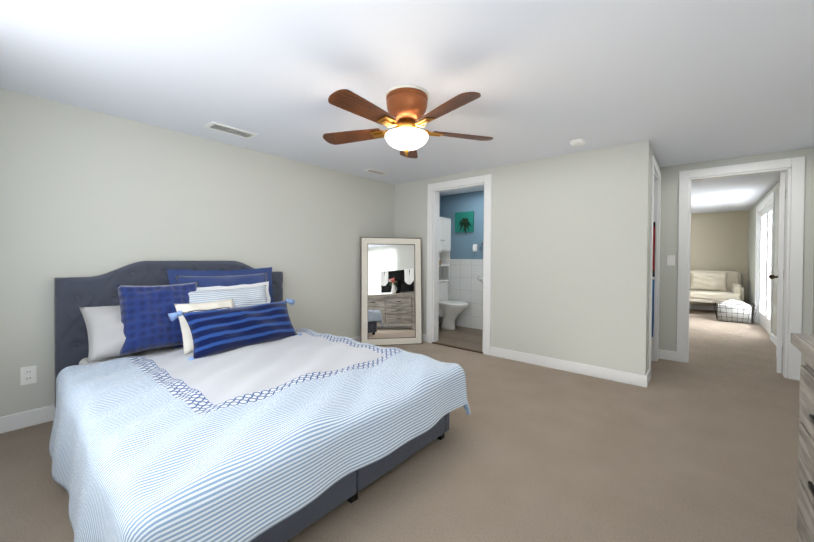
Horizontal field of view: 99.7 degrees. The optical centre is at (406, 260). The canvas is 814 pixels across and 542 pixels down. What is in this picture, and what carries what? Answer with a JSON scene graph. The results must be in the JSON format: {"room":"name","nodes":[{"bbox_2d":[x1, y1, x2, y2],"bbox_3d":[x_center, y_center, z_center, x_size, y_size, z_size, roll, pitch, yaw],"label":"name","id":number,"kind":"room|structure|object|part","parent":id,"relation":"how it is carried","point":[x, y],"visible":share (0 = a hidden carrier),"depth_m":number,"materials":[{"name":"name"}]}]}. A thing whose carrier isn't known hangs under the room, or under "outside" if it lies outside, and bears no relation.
{"room":"bedroom","nodes":[
{"label":"bedroom","id":0,"kind":"room"},
{"bbox_2d":[0,88,394,416],"bbox_3d":[-1.160,-0.006,3.975,0.120,2.200,5.480,1,1,40],"label":"wall","id":1,"kind":"structure","parent":0,"point":[86,193],"depth_m":2.76,"materials":[{"name":"grey paint"}]},
{"bbox_2d":[20,365,36,385],"bbox_3d":[-2.517,0.762,2.284,0.010,0.116,0.072,1,1,40],"label":"outlet","id":2,"kind":"object","parent":1,"relation":"attached to","point":[28,375],"visible":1,"depth_m":2.28,"materials":[{"name":"white plastic"}]},
{"bbox_2d":[0,336,359,433],"bbox_3d":[-1.490,1.044,3.499,0.018,0.105,4.020,1,1,40],"label":"baseboard","id":3,"kind":"structure","parent":1,"relation":"attached to","point":[16,421],"depth_m":2.28,"materials":[{"name":"white"}]},
{"bbox_2d":[0,309,799,541],"bbox_3d":[2.235,1.163,4.651,4.460,0.100,10.890,1,1,40],"label":"floor carpet","id":4,"kind":"object","parent":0,"point":[702,445],"depth_m":1.91,"materials":[{"name":"beige carpet"}]},
{"bbox_2d":[49,261,470,541],"bbox_3d":[-1.017,0.564,2.243,2.300,1.100,1.809,1,1,40],"label":"bed","id":5,"kind":"object","parent":4,"relation":"on","point":[210,401],"visible":1,"depth_m":1.66,"materials":[{"name":"fabric"}]},
{"bbox_2d":[79,305,125,361],"bbox_3d":[-1.941,0.479,2.503,0.284,0.332,0.634,1,1,40],"label":"pillow","id":6,"kind":"object","parent":5,"relation":"on","point":[105,325],"depth_m":2.30,"materials":[{"name":"white fabric"}]},
{"bbox_3d":[-1.043,0.808,2.282,2.025,0.250,1.450,1,1,40],"label":"mattress","id":7,"kind":"part","parent":5,"relation":"part of","materials":[{"name":"white fabric"}]},
{"bbox_2d":[117,282,196,355],"bbox_3d":[-1.807,0.405,2.534,0.254,0.470,0.513,1,1,40],"label":"pillow","id":8,"kind":"object","parent":5,"relation":"on","point":[144,323],"depth_m":2.43,"materials":[{"name":"blue fabric"}]},
{"bbox_3d":[-1.853,0.550,2.965,0.090,1.100,1.660,1,1,40],"label":"headboard","id":9,"kind":"part","parent":5,"relation":"part of","materials":[{"name":"fabric"}]},
{"bbox_2d":[174,298,233,353],"bbox_3d":[-1.482,0.476,2.586,0.229,0.336,0.429,1,1,40],"label":"pillow","id":10,"kind":"object","parent":5,"relation":"on","point":[182,333],"depth_m":2.51,"materials":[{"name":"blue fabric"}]},
{"bbox_3d":[-1.025,0.941,2.267,2.085,0.255,1.560,1,1,40],"label":"frame","id":11,"kind":"part","parent":5,"relation":"part of","materials":[{"name":"fabric"}]},
{"bbox_2d":[360,237,421,345],"bbox_3d":[-0.201,0.395,4.510,0.810,1.406,0.144,0,1,-11],"label":"leaning mirror","id":12,"kind":"object","parent":4,"relation":"on","point":[391,295],"visible":0.92,"depth_m":4.50,"materials":[{"name":"white mirror"}]},
{"bbox_2d":[368,244,414,338],"bbox_3d":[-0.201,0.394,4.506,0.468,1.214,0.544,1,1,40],"label":"mirror glass","id":13,"kind":"object","parent":12,"relation":"attached to","point":[391,267],"depth_m":4.50,"materials":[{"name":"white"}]},
{"bbox_2d":[432,342,482,353],"bbox_3d":[0.628,1.096,4.345,0.760,0.016,0.032,1,1,40],"label":"threshold","id":14,"kind":"object","parent":4,"relation":"on","point":[476,351],"visible":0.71,"depth_m":4.31,"materials":[{"name":"brown wood"}]},
{"bbox_2d":[690,270,743,302],"bbox_3d":[6.401,0.666,7.321,1.080,0.900,0.830,1,1,40],"label":"settee","id":15,"kind":"object","parent":4,"relation":"on","point":[712,286],"visible":0.71,"depth_m":7.26,"materials":[{"name":"beige fabric"}]},
{"bbox_2d":[690,271,727,291],"bbox_3d":[6.530,0.445,7.439,0.620,0.408,0.224,1,1,40],"label":"pillow","id":16,"kind":"object","parent":15,"relation":"on","point":[717,281],"depth_m":7.39,"materials":[{"name":"beige fabric"}]},
{"bbox_2d":[713,299,757,323],"bbox_3d":[6.057,0.915,6.362,0.585,0.405,0.427,1,1,40],"label":"wire basket","id":17,"kind":"object","parent":4,"relation":"on","point":[735,311],"visible":0.98,"depth_m":6.25,"materials":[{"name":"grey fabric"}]},
{"bbox_2d":[790,333,813,541],"bbox_3d":[1.139,0.713,0.527,0.549,0.870,1.600,1,1,40],"label":"dresser","id":18,"kind":"object","parent":4,"relation":"on","point":[803,344],"visible":1,"depth_m":1.16,"materials":[{"name":"grey wood"}]},
{"bbox_2d":[0,0,813,213],"bbox_3d":[2.252,-1.137,4.627,4.460,0.100,10.890,1,1,40],"label":"ceiling","id":19,"kind":"structure","parent":0,"point":[677,82],"depth_m":1.96,"materials":[{"name":"white paint"}]},
{"bbox_2d":[205,121,256,138],"bbox_3d":[-1.473,-1.091,2.886,0.160,0.012,0.360,1,1,40],"label":"ceiling vent","id":20,"kind":"object","parent":19,"relation":"in","point":[229,130],"visible":1,"depth_m":2.87,"materials":[{"name":"white metal"}]},
{"bbox_2d":[364,168,389,174],"bbox_3d":[-0.374,-1.097,4.248,0.150,0.012,0.300,1,1,40],"label":"ceiling vent","id":21,"kind":"object","parent":19,"relation":"in","point":[375,171],"visible":0.98,"depth_m":4.23,"materials":[{"name":"white metal"}]},
{"bbox_2d":[323,85,492,158],"bbox_3d":[-0.024,-0.864,2.208,1.188,0.430,1.153,1,1,40],"label":"ceiling fan","id":22,"kind":"object","parent":19,"relation":"hanging from","point":[405,116],"visible":1,"depth_m":2.13,"materials":[{"name":"brown wood"}]},
{"bbox_3d":[-0.373,-0.861,2.374,0.441,0.034,0.257,1,1,40],"label":"blade","id":23,"kind":"part","parent":22,"relation":"part of","materials":[{"name":"brown wood"}]},
{"bbox_3d":[-0.239,-0.855,1.927,0.146,0.034,0.447,1,1,40],"label":"blade","id":24,"kind":"part","parent":22,"relation":"part of","materials":[{"name":"brown wood"}]},
{"bbox_3d":[-0.003,-0.774,2.246,0.284,0.094,0.284,1,1,40],"label":"lamp shade","id":25,"kind":"part","parent":22,"relation":"part of","materials":[{"name":"white glass"}]},
{"bbox_3d":[0.000,-1.073,2.243,0.284,0.012,0.284,1,1,40],"label":"plate","id":26,"kind":"part","parent":22,"relation":"part of","materials":[{"name":"white"}]},
{"bbox_3d":[0.009,-0.861,2.636,0.351,0.034,0.401,1,1,40],"label":"blade","id":27,"kind":"part","parent":22,"relation":"part of","materials":[{"name":"brown wood"}]},
{"bbox_3d":[0.215,-0.852,1.917,0.446,0.034,0.226,1,1,40],"label":"blade","id":28,"kind":"part","parent":22,"relation":"part of","materials":[{"name":"brown wood"}]},
{"bbox_3d":[0.374,-0.855,2.353,0.328,0.034,0.416,1,1,40],"label":"blade","id":29,"kind":"part","parent":22,"relation":"part of","materials":[{"name":"brown wood"}]},
{"bbox_2d":[570,138,585,145],"bbox_3d":[1.533,-1.058,3.081,0.128,0.036,0.128,1,1,40],"label":"smoke detector","id":30,"kind":"object","parent":19,"relation":"attached to","point":[577,142],"visible":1,"depth_m":3.05,"materials":[{"name":"white plastic"}]},
{"bbox_2d":[436,323,482,350],"bbox_3d":[0.892,1.094,4.897,1.850,0.012,1.190,1,1,40],"label":"floor","id":31,"kind":"structure","parent":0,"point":[466,337],"depth_m":4.87,"materials":[{"name":"beige tile"}]},
{"bbox_2d":[439,217,450,323],"bbox_3d":[0.496,0.183,5.627,0.228,1.788,0.524,1,1,40],"label":"tall cabinet","id":32,"kind":"object","parent":31,"relation":"on","point":[444,239],"visible":0.46,"depth_m":5.70,"materials":[{"name":"white wood"}]},
{"bbox_2d":[439,279,468,329],"bbox_3d":[0.670,0.705,5.482,0.665,0.775,0.460,1,1,40],"label":"toilet","id":33,"kind":"object","parent":31,"relation":"on","point":[450,311],"visible":0.75,"depth_m":5.39,"materials":[{"name":"white ceramic"}]},
{"bbox_3d":[0.487,0.512,5.636,0.182,0.395,0.460,1,1,40],"label":"tank","id":34,"kind":"part","parent":33,"relation":"part of","materials":[{"name":"white ceramic"}]},
{"bbox_3d":[0.722,0.872,5.439,0.525,0.442,0.400,1,1,40],"label":"bowl","id":35,"kind":"part","parent":33,"relation":"part of","materials":[{"name":"white ceramic"}]},
{"bbox_2d":[439,191,483,258],"bbox_3d":[0.943,-0.550,4.925,1.850,1.100,1.070,1,1,40],"label":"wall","id":36,"kind":"structure","parent":0,"point":[462,243],"depth_m":5.60,"materials":[{"name":"blue paint"}]},
{"bbox_2d":[455,211,473,232],"bbox_3d":[0.933,-0.609,5.602,0.340,0.376,0.032,1,1,40],"label":"framed picture","id":37,"kind":"object","parent":36,"relation":"attached to","point":[464,221],"visible":0.98,"depth_m":5.58,"materials":[{"name":"teal paper"}]},
{"bbox_2d":[441,259,482,329],"bbox_3d":[1.274,0.532,5.337,1.850,1.108,0.020,1,1,40],"label":"wall tile","id":38,"kind":"structure","parent":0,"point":[466,284],"depth_m":5.58,"materials":[{"name":"white tile"}]},
{"bbox_2d":[394,140,649,374],"bbox_3d":[1.013,0.009,4.089,3.050,2.200,0.120,1,1,40],"label":"wall","id":39,"kind":"structure","parent":0,"point":[569,253],"depth_m":3.48,"materials":[{"name":"grey paint"}]},
{"bbox_2d":[422,333,425,341],"bbox_3d":[0.043,1.042,4.824,0.585,0.105,0.015,1,1,40],"label":"baseboard","id":40,"kind":"structure","parent":39,"relation":"attached to","point":[423,335],"depth_m":4.66,"materials":[{"name":"white"}]},
{"bbox_2d":[426,174,491,354],"bbox_3d":[0.672,0.041,4.377,0.930,2.125,0.156,1,1,40],"label":"door frame","id":41,"kind":"structure","parent":39,"relation":"attached to","point":[433,212],"depth_m":4.50,"materials":[{"name":"white wood"}]},
{"bbox_2d":[490,346,648,387],"bbox_3d":[1.556,1.067,3.545,1.520,0.105,0.015,1,1,40],"label":"baseboard","id":42,"kind":"structure","parent":39,"relation":"attached to","point":[589,370],"depth_m":3.43,"materials":[{"name":"white"}]},
{"bbox_2d":[647,144,659,370],"bbox_3d":[2.515,0.026,3.597,0.120,2.200,1.070,1,1,40],"label":"wall","id":43,"kind":"structure","parent":0,"point":[652,152],"depth_m":3.19,"materials":[{"name":"grey paint"}]},
{"bbox_2d":[648,156,660,379],"bbox_3d":[2.519,0.071,3.588,0.138,2.110,0.880,1,1,40],"label":"trim","id":44,"kind":"structure","parent":43,"relation":"attached to","point":[655,215],"depth_m":3.82,"materials":[{"name":"white wood"}]},
{"bbox_2d":[690,210,748,305],"bbox_3d":[6.332,0.005,8.234,2.620,2.200,0.120,1,1,40],"label":"wall","id":45,"kind":"structure","parent":0,"point":[719,241],"depth_m":7.62,"materials":[{"name":"beige paint"}]},
{"bbox_2d":[689,304,717,310],"bbox_3d":[6.287,1.053,8.186,2.600,0.105,0.018,1,1,40],"label":"baseboard","id":46,"kind":"structure","parent":45,"relation":"attached to","point":[701,307],"depth_m":7.81,"materials":[{"name":"white wood"}]},
{"bbox_2d":[658,147,813,378],"bbox_3d":[2.228,0.013,4.620,4.220,2.200,0.120,1,1,40],"label":"wall","id":47,"kind":"structure","parent":0,"point":[669,220],"depth_m":3.86,"materials":[{"name":"grey paint"}]},
{"bbox_2d":[658,349,675,358],"bbox_3d":[2.501,1.064,4.481,1.605,0.105,0.015,1,1,40],"label":"baseboard","id":48,"kind":"structure","parent":47,"relation":"attached to","point":[661,353],"depth_m":3.91,"materials":[{"name":"white"}]},
{"bbox_2d":[667,255,674,265],"bbox_3d":[2.992,-0.004,3.889,0.072,0.116,0.009,1,1,40],"label":"light switch","id":49,"kind":"object","parent":47,"relation":"attached to","point":[670,260],"visible":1,"depth_m":3.89,"materials":[{"name":"white plastic"}]},
{"bbox_2d":[676,156,804,380],"bbox_3d":[3.434,0.070,3.600,0.930,2.125,0.156,1,1,40],"label":"door frame","id":50,"kind":"structure","parent":47,"relation":"attached to","point":[794,170],"depth_m":3.35,"materials":[{"name":"white wood"}]},
{"bbox_2d":[776,172,784,372],"bbox_3d":[4.006,0.116,3.684,0.740,2.016,0.039,0,1,-43],"label":"door leaf","id":51,"kind":"structure","parent":47,"relation":"in","point":[780,271],"depth_m":3.43,"materials":[{"name":"white wood"}]},
{"bbox_2d":[768,189,785,349],"bbox_3d":[4.025,0.112,3.644,0.188,1.640,0.721,1,1,40],"label":"hardware piece","id":52,"kind":"object","parent":51,"relation":"attached to","point":[771,276],"visible":0.35,"depth_m":3.92,"materials":[{"name":"brown metal"}]},
{"bbox_2d":[747,176,813,342],"bbox_3d":[3.901,0.040,3.238,0.120,2.200,10.890,1,1,40],"label":"wall","id":53,"kind":"structure","parent":0,"point":[751,256],"depth_m":4.87,"materials":[{"name":"grey paint"}]},
{"bbox_2d":[754,191,774,339],"bbox_3d":[5.847,0.070,5.554,0.138,2.120,1.860,1,1,40],"label":"glass door","id":54,"kind":"structure","parent":53,"relation":"attached to","point":[766,212],"depth_m":5.77,"materials":[{"name":"white"}]},
{"bbox_2d":[762,220,770,312],"bbox_3d":[5.849,0.015,5.552,0.006,1.790,1.640,1,1,40],"label":"door glass","id":55,"kind":"object","parent":53,"relation":"attached to","point":[765,271],"depth_m":5.90,"materials":[{"name":"glass"}]},
{"bbox_2d":[771,333,782,344],"bbox_3d":[4.529,1.083,4.106,0.015,0.105,2.060,1,1,40],"label":"baseboard","id":56,"kind":"structure","parent":53,"relation":"attached to","point":[773,338],"depth_m":4.73,"materials":[{"name":"white"}]},
{"bbox_3d":[1.691,0.012,4.295,0.120,2.200,1.070,1,1,40],"label":"wall","id":57,"kind":"structure","parent":0,"visible":0},
{"bbox_2d":[652,222,654,336],"bbox_3d":[2.179,0.114,3.949,1.055,1.412,0.472,1,1,40],"label":"garment","id":58,"kind":"object","parent":57,"relation":"attached to","point":[653,275],"visible":0.06,"depth_m":3.73,"materials":[{"name":"fabric"}]}
]}

